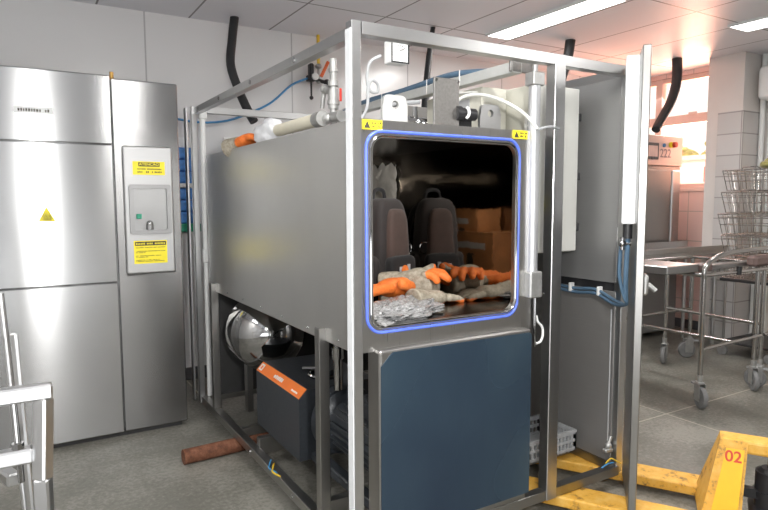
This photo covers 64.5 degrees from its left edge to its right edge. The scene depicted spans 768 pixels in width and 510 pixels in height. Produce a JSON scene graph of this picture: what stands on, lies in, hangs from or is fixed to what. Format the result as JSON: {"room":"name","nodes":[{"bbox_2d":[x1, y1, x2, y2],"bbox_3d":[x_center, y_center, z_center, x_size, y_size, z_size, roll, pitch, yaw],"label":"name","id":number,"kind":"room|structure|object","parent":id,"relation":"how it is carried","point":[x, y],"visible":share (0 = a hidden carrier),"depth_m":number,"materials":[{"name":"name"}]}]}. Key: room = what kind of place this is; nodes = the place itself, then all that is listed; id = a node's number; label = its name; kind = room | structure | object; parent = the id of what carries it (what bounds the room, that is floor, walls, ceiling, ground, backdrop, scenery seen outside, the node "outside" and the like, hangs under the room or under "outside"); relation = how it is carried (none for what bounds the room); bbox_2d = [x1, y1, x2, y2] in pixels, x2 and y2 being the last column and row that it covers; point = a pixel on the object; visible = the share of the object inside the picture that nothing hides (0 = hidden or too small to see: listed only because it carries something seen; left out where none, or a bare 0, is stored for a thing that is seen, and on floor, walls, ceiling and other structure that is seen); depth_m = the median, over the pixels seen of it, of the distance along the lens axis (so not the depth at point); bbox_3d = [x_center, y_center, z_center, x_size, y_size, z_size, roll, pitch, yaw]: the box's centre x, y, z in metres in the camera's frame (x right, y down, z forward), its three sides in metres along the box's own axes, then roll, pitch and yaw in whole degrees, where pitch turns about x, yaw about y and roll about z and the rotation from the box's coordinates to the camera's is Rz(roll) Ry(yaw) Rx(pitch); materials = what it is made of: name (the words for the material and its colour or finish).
{"room":"sterilization room","nodes":[
{"label":"sterilization room","id":0,"kind":"room"},
{"bbox_2d":[0,0,583,367],"bbox_3d":[-0.567,-0.482,5.531,8.750,2.880,0.100,-3,6,-31],"label":"wall","id":1,"kind":"structure","parent":0,"point":[189,54],"depth_m":4.83,"materials":[{"name":"white paint"}]},
{"bbox_2d":[178,137,200,231],"bbox_3d":[-1.587,-0.548,4.675,0.270,0.730,0.300,-3,6,-31],"label":"wall rack","id":2,"kind":"object","parent":1,"relation":"attached to","point":[180,139],"visible":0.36,"depth_m":4.61,"materials":[{"name":"white plastic"}]},
{"bbox_2d":[178,137,191,187],"bbox_3d":[-1.592,-0.548,4.684,0.270,0.730,0.280,-3,6,-31],"label":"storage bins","id":3,"kind":"object","parent":2,"relation":"attached to","point":[181,139],"depth_m":4.78,"materials":[{"name":"blue plastic"}]},
{"bbox_2d":[180,171,191,182],"bbox_3d":[-1.585,-0.592,4.667,0.250,0.088,0.230,-3,6,-31],"label":"pack","id":4,"kind":"object","parent":2,"relation":"on","point":[182,173],"visible":0.14,"depth_m":4.58},
{"bbox_2d":[179,159,190,171],"bbox_3d":[-1.585,-0.682,4.659,0.250,0.088,0.230,-3,6,-31],"label":"pack","id":5,"kind":"object","parent":4,"relation":"on","point":[181,161],"visible":0.12,"depth_m":4.57},
{"bbox_2d":[179,147,190,159],"bbox_3d":[-1.585,-0.771,4.651,0.250,0.088,0.230,-3,6,-31],"label":"pack","id":6,"kind":"object","parent":5,"relation":"on","point":[181,149],"visible":0.12,"depth_m":4.57},
{"bbox_2d":[181,212,192,223],"bbox_3d":[-1.584,-0.288,4.694,0.250,0.088,0.230,-3,6,-31],"label":"pack","id":7,"kind":"object","parent":2,"relation":"on","point":[183,214],"visible":0.16,"depth_m":4.61},
{"bbox_2d":[180,200,192,211],"bbox_3d":[-1.584,-0.378,4.686,0.250,0.088,0.230,-3,6,-31],"label":"pack","id":8,"kind":"object","parent":7,"relation":"on","point":[183,202],"visible":0.16,"depth_m":4.60},
{"bbox_2d":[180,188,191,199],"bbox_3d":[-1.584,-0.468,4.678,0.250,0.088,0.230,-3,6,-31],"label":"pack","id":9,"kind":"object","parent":8,"relation":"on","point":[182,190],"visible":0.11,"depth_m":4.59},
{"bbox_2d":[181,223,200,231],"bbox_3d":[-1.578,-0.213,4.692,0.270,0.060,0.270,-3,6,-31],"label":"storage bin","id":10,"kind":"object","parent":2,"relation":"on","point":[183,226],"depth_m":4.59,"materials":[{"name":"green plastic"}]},
{"bbox_2d":[186,365,206,379],"bbox_3d":[-0.617,0.912,5.552,8.350,0.100,0.020,-3,6,-31],"label":"baseboard","id":11,"kind":"structure","parent":1,"relation":"attached to","point":[189,369],"depth_m":4.97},
{"bbox_2d":[0,326,767,509],"bbox_3d":[1.422,1.289,2.376,8.750,0.100,7.800,-3,6,-31],"label":"floor","id":12,"kind":"structure","parent":0,"point":[146,470],"depth_m":3.46,"materials":[{"name":"grey concrete"}]},
{"bbox_2d":[0,293,54,509],"bbox_3d":[-1.231,0.725,1.277,0.960,1.236,0.688,-3,6,-31],"label":"cart","id":13,"kind":"object","parent":12,"relation":"on","point":[38,494],"visible":1,"depth_m":1.20,"materials":[{"name":"silver metal"}]},
{"bbox_2d":[0,65,187,449],"bbox_3d":[-2.164,0.005,3.873,1.505,2.215,1.057,-3,6,-31],"label":"tall cabinet","id":14,"kind":"object","parent":12,"relation":"on","point":[91,264],"visible":1,"depth_m":3.59,"materials":[{"name":"metal"}]},
{"bbox_2d":[17,108,48,111],"bbox_3d":[-1.941,-0.803,3.373,0.152,0.016,0.001,-3,6,-31],"label":"print","id":15,"kind":"object","parent":14,"relation":"attached to","point":[18,109],"depth_m":3.37},
{"bbox_2d":[137,168,161,172],"bbox_3d":[-1.421,-0.511,3.691,0.138,0.027,0.001,-3,6,-31],"label":"print","id":16,"kind":"object","parent":14,"relation":"attached to","point":[139,170],"depth_m":3.69},
{"bbox_2d":[136,246,164,261],"bbox_3d":[-1.428,-0.005,3.732,0.170,0.089,0.001,-3,6,-31],"label":"print","id":17,"kind":"object","parent":14,"relation":"attached to","point":[143,253],"depth_m":3.73},
{"bbox_2d":[181,432,268,464],"bbox_3d":[-0.785,1.097,3.581,0.779,0.084,0.084,-4,6,-34],"label":"rusty pipe","id":18,"kind":"object","parent":12,"relation":"on","point":[228,446],"visible":0.42,"depth_m":3.42,"materials":[{"name":"brown metal"}]},
{"bbox_2d":[183,19,656,509],"bbox_3d":[0.011,0.059,3.436,1.566,2.002,2.634,-3,6,-31],"label":"decontamination autoclave","id":19,"kind":"object","parent":12,"relation":"on","point":[531,198],"visible":1,"depth_m":2.66,"materials":[{"name":"silver metal"}]},
{"bbox_2d":[221,133,255,156],"bbox_3d":[-0.749,-0.624,3.423,0.325,0.143,0.182,4,6,38],"label":"glove","id":20,"kind":"object","parent":19,"relation":"on","point":[227,145],"visible":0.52,"depth_m":3.38,"materials":[{"name":"orange rubber"}]},
{"bbox_2d":[253,118,288,142],"bbox_3d":[-0.596,-0.641,3.176,0.156,0.140,0.342,-3,6,-31],"label":"bag","id":21,"kind":"object","parent":19,"relation":"on","point":[263,132],"visible":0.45,"depth_m":3.08,"materials":[{"name":"plastic"}]},
{"bbox_2d":[256,354,368,508],"bbox_3d":[-0.219,0.808,3.040,0.427,0.399,1.256,-3,6,-31],"label":"pump","id":22,"kind":"object","parent":19,"relation":"in","point":[286,405],"visible":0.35,"depth_m":3.02,"materials":[{"name":"paint"}]},
{"bbox_2d":[259,364,296,393],"bbox_3d":[-0.559,0.649,3.217,0.029,0.029,0.543,-3,6,-31],"label":"print","id":23,"kind":"object","parent":22,"relation":"attached to","point":[287,384],"depth_m":3.21},
{"bbox_2d":[364,121,381,127],"bbox_3d":[-0.039,-0.465,2.173,0.074,0.026,0.001,-3,6,-31],"label":"print","id":24,"kind":"object","parent":19,"relation":"on","point":[367,124],"depth_m":2.17},
{"bbox_2d":[378,295,388,300],"bbox_3d":[0.088,0.193,2.929,0.232,0.076,0.130,-1,5,-8],"label":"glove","id":25,"kind":"object","parent":19,"relation":"on","point":[380,297],"visible":0.06,"depth_m":2.86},
{"bbox_2d":[373,163,396,198],"bbox_3d":[-0.003,-0.384,3.451,0.012,0.280,0.296,-3,6,-31],"label":"sheet","id":26,"kind":"object","parent":19,"relation":"attached to","point":[384,177],"visible":0.61,"depth_m":3.42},
{"bbox_2d":[373,187,414,283],"bbox_3d":[-0.001,-0.079,3.181,0.305,0.547,0.300,5,7,43],"label":"backpack","id":27,"kind":"object","parent":19,"relation":"on","point":[391,242],"visible":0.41,"depth_m":3.07,"materials":[{"name":"grey fabric"}]},
{"bbox_2d":[373,277,439,297],"bbox_3d":[0.067,0.167,2.843,0.494,0.152,0.259,-4,6,-36],"label":"glove","id":28,"kind":"object","parent":19,"relation":"on","point":[389,287],"visible":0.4,"depth_m":2.77,"materials":[{"name":"orange rubber"}]},
{"bbox_2d":[373,295,444,326],"bbox_3d":[0.070,0.217,2.536,0.329,0.069,0.624,4,6,36],"label":"plastic bag","id":29,"kind":"object","parent":19,"relation":"on","point":[402,308],"visible":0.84,"depth_m":2.44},
{"bbox_2d":[405,288,463,303],"bbox_3d":[0.222,0.194,2.850,0.317,0.109,0.198,-5,7,-43],"label":"glove","id":30,"kind":"object","parent":29,"relation":"on","point":[439,296],"visible":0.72,"depth_m":2.77,"materials":[{"name":"beige fabric"}]},
{"bbox_2d":[402,265,431,290],"bbox_3d":[0.169,0.125,3.023,0.185,0.139,0.322,1,5,12],"label":"glove","id":31,"kind":"object","parent":30,"relation":"on","point":[422,283],"visible":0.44,"depth_m":2.86,"materials":[{"name":"beige fabric"}]},
{"bbox_2d":[378,263,451,283],"bbox_3d":[0.164,0.130,2.980,0.362,0.162,0.226,2,5,21],"label":"glove","id":32,"kind":"object","parent":31,"relation":"on","point":[430,272],"visible":0.64,"depth_m":2.89,"materials":[{"name":"beige fabric"}]},
{"bbox_2d":[339,61,521,113],"bbox_3d":[0.103,-0.897,3.396,0.061,0.091,1.821,-3,6,-31],"label":"cable tray","id":33,"kind":"object","parent":19,"relation":"on","point":[470,77],"depth_m":2.94,"materials":[{"name":"silver metal"}]},
{"bbox_2d":[515,132,527,137],"bbox_3d":[0.571,-0.502,2.538,0.074,0.026,0.001,-3,6,-31],"label":"print","id":34,"kind":"object","parent":19,"relation":"on","point":[517,134],"depth_m":2.54},
{"bbox_2d":[529,414,576,463],"bbox_3d":[0.801,0.976,3.251,0.347,0.111,0.272,-3,6,-31],"label":"plastic crate","id":35,"kind":"object","parent":19,"relation":"on","point":[565,439],"visible":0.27,"depth_m":3.21,"materials":[{"name":"grey plastic"}]},
{"bbox_2d":[529,431,767,509],"bbox_3d":[1.345,0.567,2.802,2.023,1.263,0.560,3,6,28],"label":"truck","id":36,"kind":"object","parent":12,"relation":"on","point":[720,485],"visible":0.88,"depth_m":2.72,"materials":[{"name":"yellow paint"}]},
{"bbox_2d":[725,450,741,463],"bbox_3d":[1.517,0.875,2.645,0.064,0.048,0.012,3,6,28],"label":"print","id":37,"kind":"object","parent":36,"relation":"attached to","point":[731,456],"depth_m":2.64,"materials":[{"name":"red paint"}]},
{"bbox_2d":[642,134,682,333],"bbox_3d":[2.622,-0.235,6.698,0.790,2.060,0.932,-3,6,-31],"label":"machine","id":38,"kind":"object","parent":12,"relation":"on","point":[664,152],"visible":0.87,"depth_m":6.37,"materials":[{"name":"silver metal"}]},
{"bbox_2d":[660,149,670,157],"bbox_3d":[2.924,-1.056,6.321,0.181,0.088,0.001,-3,6,-31],"label":"print","id":39,"kind":"object","parent":38,"relation":"attached to","point":[664,153],"depth_m":6.32},
{"bbox_2d":[625,240,727,361],"bbox_3d":[2.669,0.407,5.910,1.500,1.020,0.440,-3,6,-31],"label":"bench","id":40,"kind":"object","parent":12,"relation":"on","point":[654,250],"visible":0.46,"depth_m":6.08,"materials":[{"name":"silver metal"}]},
{"bbox_2d":[645,240,727,258],"bbox_3d":[2.668,-0.051,5.870,1.500,0.100,0.440,-3,6,-31],"label":"countertop","id":41,"kind":"structure","parent":40,"relation":"on","point":[654,250],"depth_m":5.85,"materials":[{"name":"silver metal"}]},
{"bbox_2d":[626,245,767,408],"bbox_3d":[2.333,0.463,4.798,1.784,1.108,1.042,-3,6,-31],"label":"trolley","id":42,"kind":"object","parent":12,"relation":"on","point":[754,376],"visible":0.8,"depth_m":4.58,"materials":[{"name":"grey metal"}]},
{"bbox_2d":[717,276,767,363],"bbox_3d":[3.512,0.576,5.649,0.600,0.725,0.510,-3,6,-31],"label":"stand","id":43,"kind":"object","parent":12,"relation":"on","point":[721,350],"visible":0.6,"depth_m":5.67,"materials":[{"name":"silver metal"}]},
{"bbox_2d":[717,256,767,282],"bbox_3d":[3.499,0.105,5.604,0.709,0.218,0.530,-3,6,-28],"label":"wire basket","id":44,"kind":"object","parent":43,"relation":"on","point":[751,275],"visible":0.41,"depth_m":5.61,"materials":[{"name":"silver metal"}]},
{"bbox_2d":[720,234,767,256],"bbox_3d":[3.529,-0.094,5.589,0.709,0.218,0.530,-3,6,-28],"label":"wire basket","id":45,"kind":"object","parent":44,"relation":"on","point":[749,235],"visible":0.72,"depth_m":5.61,"materials":[{"name":"silver metal"}]},
{"bbox_2d":[717,212,767,236],"bbox_3d":[3.489,-0.293,5.574,0.709,0.218,0.530,-3,6,-30],"label":"wire basket","id":46,"kind":"object","parent":45,"relation":"on","point":[763,234],"visible":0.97,"depth_m":5.58,"materials":[{"name":"silver metal"}]},
{"bbox_2d":[721,189,767,213],"bbox_3d":[3.503,-0.490,5.534,0.709,0.218,0.530,-3,6,-28],"label":"wire basket","id":47,"kind":"object","parent":46,"relation":"on","point":[755,190],"visible":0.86,"depth_m":5.49,"materials":[{"name":"silver metal"}]},
{"bbox_2d":[722,166,767,190],"bbox_3d":[3.512,-0.691,5.543,0.709,0.218,0.530,-3,6,-32],"label":"wire basket","id":48,"kind":"object","parent":47,"relation":"on","point":[758,168],"visible":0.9,"depth_m":5.53,"materials":[{"name":"silver metal"}]},
{"bbox_2d":[760,158,767,167],"bbox_3d":[3.441,-0.820,5.402,0.180,0.097,0.320,3,6,30],"label":"cloth","id":49,"kind":"object","parent":48,"relation":"on","point":[764,164],"visible":0.92,"depth_m":5.33,"materials":[{"name":"yellow fabric"}]},
{"bbox_2d":[726,333,767,350],"bbox_3d":[3.513,0.808,5.670,0.560,0.020,0.460,-3,6,-31],"label":"shelf","id":50,"kind":"object","parent":43,"relation":"attached to","point":[748,343],"depth_m":5.64,"materials":[{"name":"metal"}]},
{"bbox_2d":[70,0,767,76],"bbox_3d":[1.412,-1.679,2.111,8.750,0.100,7.800,-3,6,-31],"label":"ceiling","id":51,"kind":"structure","parent":0,"point":[697,32],"depth_m":4.87,"materials":[{"name":"white paint"}]},
{"bbox_2d":[226,16,257,123],"bbox_3d":[-1.108,-1.434,4.700,0.274,0.845,0.136,4,7,39],"label":"hose","id":52,"kind":"object","parent":51,"relation":"hanging from","point":[233,24],"visible":0.73,"depth_m":4.70,"materials":[{"name":"black rubber"}]},
{"bbox_2d":[306,35,328,99],"bbox_3d":[-0.544,-1.631,5.288,0.253,0.568,0.107,-3,6,-31],"label":"air regulator","id":53,"kind":"object","parent":51,"relation":"hanging from","point":[311,76],"visible":0.9,"depth_m":5.26,"materials":[{"name":"black plastic"}]},
{"bbox_2d":[178,78,307,123],"bbox_3d":[-1.222,-1.275,4.942,1.306,0.447,0.050,-3,6,-31],"label":"air hose","id":54,"kind":"object","parent":53,"relation":"attached to","point":[304,79],"visible":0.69,"depth_m":5.05,"materials":[{"name":"plastic"}]},
{"bbox_2d":[421,27,434,107],"bbox_3d":[0.367,-1.399,5.066,0.135,0.984,0.072,-3,6,-31],"label":"hose","id":55,"kind":"object","parent":51,"relation":"hanging from","point":[427,72],"visible":0.4,"depth_m":5.03,"materials":[{"name":"black rubber"}]},
{"bbox_2d":[485,0,627,39],"bbox_3d":[1.307,-1.858,4.794,0.264,0.020,1.239,-3,6,-31],"label":"recessed light","id":56,"kind":"object","parent":51,"relation":"in","point":[579,8],"visible":1,"depth_m":4.75,"materials":[{"name":"white plastic"}]},
{"bbox_2d":[563,39,575,78],"bbox_3d":[1.611,-1.637,5.472,0.225,0.594,0.095,-2,6,-23],"label":"hose","id":57,"kind":"object","parent":51,"relation":"hanging from","point":[569,47],"visible":0.27,"depth_m":5.44,"materials":[{"name":"black rubber"}]},
{"bbox_2d":[651,57,682,132],"bbox_3d":[2.843,-1.605,6.104,0.472,0.772,0.106,-5,7,-40],"label":"hose","id":58,"kind":"object","parent":51,"relation":"hanging from","point":[677,63],"visible":1,"depth_m":6.14,"materials":[{"name":"black rubber"}]},
{"bbox_2d":[728,15,767,31],"bbox_3d":[3.292,-1.840,4.521,0.284,0.020,1.324,-3,6,-31],"label":"recessed light","id":59,"kind":"object","parent":51,"relation":"in","point":[758,23],"visible":1,"depth_m":4.96,"materials":[{"name":"white plastic"}]},
{"bbox_2d":[732,18,767,30],"bbox_3d":[3.292,-1.841,4.521,0.260,0.015,1.300,-3,6,-31],"label":"diffuser","id":60,"kind":"object","parent":59,"relation":"attached to","point":[754,24],"depth_m":4.97,"materials":[{"name":"white plastic"}]},
{"bbox_2d":[651,66,767,320],"bbox_3d":[4.995,-0.398,4.386,0.200,2.880,7.600,-3,6,-31],"label":"wall","id":61,"kind":"structure","parent":0,"point":[690,220],"depth_m":6.80,"materials":[{"name":"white tile"}]},
{"bbox_2d":[649,71,708,187],"bbox_3d":[3.344,-1.390,6.957,0.095,1.250,1.200,-3,6,-31],"label":"window","id":62,"kind":"structure","parent":61,"relation":"in","point":[691,117],"depth_m":6.92,"materials":[{"name":"white metal"}]},
{"bbox_2d":[675,317,697,329],"bbox_3d":[3.274,0.756,7.155,0.020,0.100,1.230,-3,6,-31],"label":"baseboard","id":63,"kind":"structure","parent":61,"relation":"attached to","point":[677,320],"depth_m":6.89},
{"bbox_2d":[680,188,703,191],"bbox_3d":[3.335,-0.747,7.008,0.120,0.040,1.240,-3,6,-31],"label":"trim","id":64,"kind":"structure","parent":61,"relation":"attached to","point":[681,189],"depth_m":6.77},
{"bbox_2d":[708,110,759,338],"bbox_3d":[3.577,-0.277,6.228,0.312,2.320,0.252,-3,6,-31],"label":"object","id":65,"kind":"structure","parent":61,"relation":"attached to","point":[737,131],"depth_m":6.12,"materials":[{"name":"grey tile"}]},
{"bbox_2d":[748,53,767,333],"bbox_3d":[3.772,-0.551,6.141,0.050,2.880,0.050,-3,6,-31],"label":"trim","id":66,"kind":"structure","parent":61,"relation":"attached to","point":[765,56],"depth_m":6.09,"materials":[{"name":"white plastic"}]},
{"bbox_2d":[758,133,767,335],"bbox_3d":[4.103,-0.238,5.724,0.090,2.330,1.000,-3,6,-31],"label":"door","id":67,"kind":"structure","parent":61,"relation":"in","point":[765,228],"depth_m":6.13,"materials":[{"name":"white metal"}]},
{"bbox_2d":[758,65,767,100],"bbox_3d":[3.967,-1.639,5.566,0.230,0.330,0.960,-3,6,-31],"label":"air conditioner","id":68,"kind":"object","parent":61,"relation":"attached to","point":[763,73],"visible":1,"depth_m":5.87,"materials":[{"name":"white plastic"}]},
{"bbox_2d":[698,51,762,335],"bbox_3d":[3.556,-0.561,6.267,0.320,2.880,0.360,-3,6,-31],"label":"wall column","id":69,"kind":"structure","parent":0,"point":[733,85],"depth_m":6.14,"materials":[{"name":"beige paint"}]},
{"label":"outside","id":70,"kind":"structure","parent":0,"visible":0},
{"bbox_3d":[13.853,-0.437,22.380,33.250,0.100,36.000,-3,6,-31],"label":"ground","id":71,"kind":"structure","parent":70,"visible":0},
{"bbox_2d":[680,154,705,183],"bbox_3d":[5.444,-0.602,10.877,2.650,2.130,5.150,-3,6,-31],"label":"neighbouring building","id":72,"kind":"structure","parent":71,"relation":"on","point":[692,170],"depth_m":9.42,"materials":[{"name":"white paint"}]},
{"bbox_2d":[682,146,705,155],"bbox_3d":[6.658,-1.181,13.656,1.667,2.780,1.897,1,5,13],"label":"tree","id":73,"kind":"object","parent":71,"relation":"on","point":[685,151],"visible":0.03,"depth_m":13.32,"materials":[{"name":"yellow plant"}]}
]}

